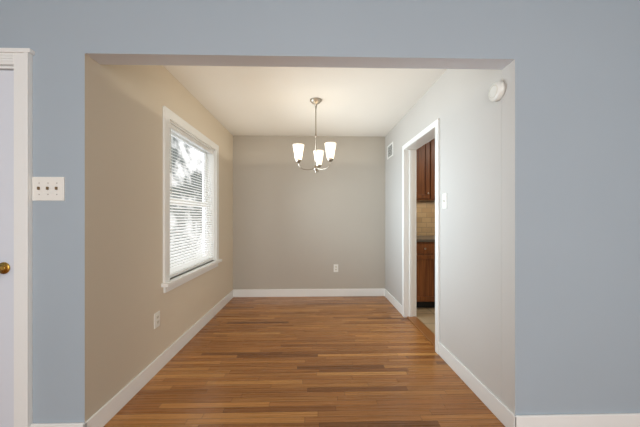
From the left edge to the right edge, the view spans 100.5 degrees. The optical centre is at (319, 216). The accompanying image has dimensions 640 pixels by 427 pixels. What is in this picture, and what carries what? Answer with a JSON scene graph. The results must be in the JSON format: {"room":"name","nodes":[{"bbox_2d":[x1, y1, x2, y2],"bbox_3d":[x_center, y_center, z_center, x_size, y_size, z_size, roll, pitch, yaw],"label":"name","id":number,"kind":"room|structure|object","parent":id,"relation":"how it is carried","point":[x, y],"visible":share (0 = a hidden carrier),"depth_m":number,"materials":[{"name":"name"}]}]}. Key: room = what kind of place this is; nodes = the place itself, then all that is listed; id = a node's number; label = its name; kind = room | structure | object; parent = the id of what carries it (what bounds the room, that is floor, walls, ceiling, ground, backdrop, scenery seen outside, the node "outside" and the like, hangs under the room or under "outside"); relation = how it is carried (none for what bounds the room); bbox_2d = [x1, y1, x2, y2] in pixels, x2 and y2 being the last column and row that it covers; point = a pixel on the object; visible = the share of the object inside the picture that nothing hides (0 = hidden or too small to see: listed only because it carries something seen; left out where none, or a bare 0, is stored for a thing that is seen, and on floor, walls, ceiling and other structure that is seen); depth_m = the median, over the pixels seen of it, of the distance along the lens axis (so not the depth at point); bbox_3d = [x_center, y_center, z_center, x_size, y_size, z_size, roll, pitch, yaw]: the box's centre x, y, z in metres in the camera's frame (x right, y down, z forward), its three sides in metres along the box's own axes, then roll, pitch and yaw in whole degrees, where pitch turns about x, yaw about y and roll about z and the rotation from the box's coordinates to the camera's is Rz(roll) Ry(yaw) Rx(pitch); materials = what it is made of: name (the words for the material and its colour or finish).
{"room":"empty living room","nodes":[
{"label":"empty living room","id":0,"kind":"room"},
{"bbox_2d":[100,65,232,407],"bbox_3d":[-1.350,-0.010,2.833,0.120,2.440,2.615,0,0,-1],"label":"wall","id":1,"kind":"structure","parent":0,"point":[134,298],"depth_m":1.88,"materials":[{"name":"beige paint"}]},
{"bbox_2d":[75,289,234,426],"bbox_3d":[-1.280,1.153,2.715,0.013,0.115,2.613,0,0,-1],"label":"baseboard","id":2,"kind":"structure","parent":1,"relation":"attached to","point":[107,412],"depth_m":1.91,"materials":[{"name":"white wood"}]},
{"bbox_2d":[154,311,159,328],"bbox_3d":[-1.268,0.800,2.072,0.010,0.115,0.070,0,0,-1],"label":"outlet","id":3,"kind":"object","parent":1,"relation":"attached to","point":[156,319],"visible":1,"depth_m":2.07,"materials":[{"name":"white plastic"}]},
{"bbox_2d":[161,106,221,292],"bbox_3d":[-1.321,-0.140,2.761,0.175,1.520,1.259,0,0,-1],"label":"window","id":4,"kind":"structure","parent":1,"relation":"in","point":[167,284],"depth_m":2.66,"materials":[{"name":"white wood"}]},
{"bbox_2d":[170,123,212,277],"bbox_3d":[-1.318,-0.139,2.761,0.050,1.341,1.027,0,0,-1],"label":"window blinds","id":5,"kind":"object","parent":4,"relation":"attached to","point":[186,262],"visible":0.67,"depth_m":2.68,"materials":[{"name":"white plastic"}]},
{"bbox_2d":[104,296,504,426],"bbox_3d":[0.241,1.260,0.391,7.100,0.100,7.570,0,0,-1],"label":"floor","id":6,"kind":"structure","parent":0,"point":[359,361],"depth_m":2.03,"materials":[{"name":"brown wood"}]},
{"bbox_2d":[163,65,446,136],"bbox_3d":[0.241,-1.290,0.391,7.100,0.120,7.570,0,0,-1],"label":"ceiling","id":7,"kind":"structure","parent":0,"point":[275,101],"depth_m":2.71,"materials":[{"name":"white paint"}]},
{"bbox_2d":[293,98,335,172],"bbox_3d":[-0.061,-0.846,2.832,0.444,0.768,0.429,0,0,-1],"label":"chandelier","id":8,"kind":"object","parent":7,"relation":"hanging from","point":[298,148],"visible":1,"depth_m":2.71,"materials":[{"name":"white glass"}]},
{"bbox_2d":[0,0,639,422],"bbox_3d":[0.216,-0.010,1.508,7.100,2.440,0.105,0,0,-1],"label":"wall","id":9,"kind":"structure","parent":0,"point":[570,212],"depth_m":1.48,"materials":[{"name":"blue paint"}]},
{"bbox_2d":[0,70,13,426],"bbox_3d":[-2.010,0.208,1.403,0.765,1.988,0.108,0,0,-1],"label":"entry door","id":10,"kind":"structure","parent":9,"relation":"in","point":[6,248],"depth_m":1.42,"materials":[{"name":"white wood"}]},
{"bbox_2d":[0,48,34,426],"bbox_3d":[-2.009,0.164,1.443,0.984,2.092,0.133,0,0,-1],"label":"trim","id":11,"kind":"structure","parent":9,"relation":"attached to","point":[19,61],"depth_m":1.40,"materials":[{"name":"white wood"}]},
{"bbox_2d":[32,177,64,200],"bbox_3d":[-1.443,-0.150,1.410,0.165,0.126,0.015,0,0,-1],"label":"light switch","id":12,"kind":"object","parent":9,"relation":"attached to","point":[48,188],"visible":1,"depth_m":1.41,"materials":[{"name":"white plastic"}]},
{"bbox_2d":[513,413,639,426],"bbox_3d":[2.418,1.153,1.499,2.698,0.115,0.013,0,0,-1],"label":"baseboard","id":13,"kind":"structure","parent":9,"relation":"attached to","point":[596,419],"depth_m":1.47,"materials":[{"name":"white wood"}]},
{"bbox_2d":[233,136,434,289],"bbox_3d":[1.194,-0.010,4.138,5.025,2.440,0.120,0,0,-1],"label":"wall","id":14,"kind":"structure","parent":0,"point":[295,226],"depth_m":4.05,"materials":[{"name":"beige paint"}]},
{"bbox_2d":[235,289,384,296],"bbox_3d":[-0.147,1.153,4.041,2.290,0.115,0.013,0,0,-1],"label":"baseboard","id":15,"kind":"structure","parent":14,"relation":"attached to","point":[238,292],"depth_m":4.03,"materials":[{"name":"white wood"}]},
{"bbox_2d":[334,264,337,271],"bbox_3d":[0.243,0.780,4.052,0.070,0.115,0.010,0,0,-1],"label":"outlet","id":16,"kind":"object","parent":14,"relation":"attached to","point":[335,267],"visible":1,"depth_m":4.05,"materials":[{"name":"white plastic"}]},
{"bbox_2d":[416,139,434,200],"bbox_3d":[1.374,-0.675,3.909,0.480,0.870,0.340,0,0,-1],"label":"upper cabinet","id":17,"kind":"object","parent":14,"relation":"attached to","point":[425,172],"visible":0.23,"depth_m":3.73,"materials":[{"name":"brown wood"}]},
{"bbox_2d":[416,202,434,235],"bbox_3d":[2.417,0.025,4.100,2.582,0.520,0.012,0,0,-1],"label":"backsplash","id":18,"kind":"structure","parent":14,"relation":"attached to","point":[425,218],"depth_m":4.08,"materials":[{"name":"tile"}]},
{"bbox_2d":[416,308,434,333],"bbox_3d":[2.439,1.260,2.919,2.590,0.100,2.615,0,0,-1],"label":"floor","id":19,"kind":"structure","parent":0,"point":[425,317],"depth_m":3.23,"materials":[{"name":"beige tile"}]},
{"bbox_2d":[416,240,434,307],"bbox_3d":[1.377,0.770,3.769,0.480,0.880,0.620,0,0,-1],"label":"base cabinet","id":20,"kind":"object","parent":19,"relation":"on","point":[425,271],"depth_m":3.47,"materials":[{"name":"brown wood"}]},
{"bbox_2d":[416,236,434,239],"bbox_3d":[2.031,0.307,3.779,1.788,0.035,0.630,0,0,-1],"label":"countertop","id":21,"kind":"structure","parent":20,"relation":"on","point":[417,237],"depth_m":3.68,"materials":[{"name":"beige stone"}]},
{"bbox_2d":[385,69,501,401],"bbox_3d":[1.098,-0.010,2.828,0.144,2.440,2.495,0,0,-1],"label":"wall","id":22,"kind":"structure","parent":0,"point":[463,107],"depth_m":1.95,"materials":[{"name":"beige paint"}]},
{"bbox_2d":[387,142,392,159],"bbox_3d":[1.002,-0.945,3.804,0.010,0.190,0.260,0,0,-1],"label":"air vent","id":23,"kind":"object","parent":22,"relation":"in","point":[389,150],"visible":0.94,"depth_m":3.79,"materials":[{"name":"grey metal"}]},
{"bbox_2d":[407,316,434,345],"bbox_3d":[1.114,1.204,2.801,0.118,0.012,0.810,0,0,-1],"label":"threshold","id":24,"kind":"object","parent":22,"relation":"attached to","point":[426,332],"visible":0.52,"depth_m":2.83,"materials":[{"name":"brown wood"}]},
{"bbox_2d":[402,118,439,354],"bbox_3d":[1.099,0.172,2.801,0.165,2.077,0.924,0,0,-1],"label":"trim","id":25,"kind":"structure","parent":22,"relation":"attached to","point":[431,131],"depth_m":3.20,"materials":[{"name":"white wood"}]},
{"bbox_2d":[442,193,446,208],"bbox_3d":[1.048,-0.135,2.249,0.017,0.130,0.070,0,0,-1],"label":"light switch","id":26,"kind":"object","parent":22,"relation":"attached to","point":[444,200],"visible":1,"depth_m":2.25,"materials":[{"name":"white plastic"}]},
{"bbox_2d":[385,289,515,426],"bbox_3d":[1.034,1.153,2.768,0.038,0.115,2.613,0,0,-1],"label":"baseboard","id":27,"kind":"structure","parent":22,"relation":"attached to","point":[496,406],"depth_m":1.81,"materials":[{"name":"white wood"}]},
{"bbox_2d":[488,81,505,101],"bbox_3d":[1.059,-0.755,1.602,0.039,0.112,0.112,0,0,-1],"label":"smoke detector","id":28,"kind":"object","parent":22,"relation":"attached to","point":[496,91],"visible":1,"depth_m":1.58,"materials":[{"name":"white plastic"}]},
{"label":"outside","id":29,"kind":"structure","parent":0,"visible":0},
{"bbox_2d":[170,136,201,266],"bbox_3d":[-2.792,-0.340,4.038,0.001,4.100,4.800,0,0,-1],"label":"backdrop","id":30,"kind":"structure","parent":29,"point":[194,153],"depth_m":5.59,"materials":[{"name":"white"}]}
]}

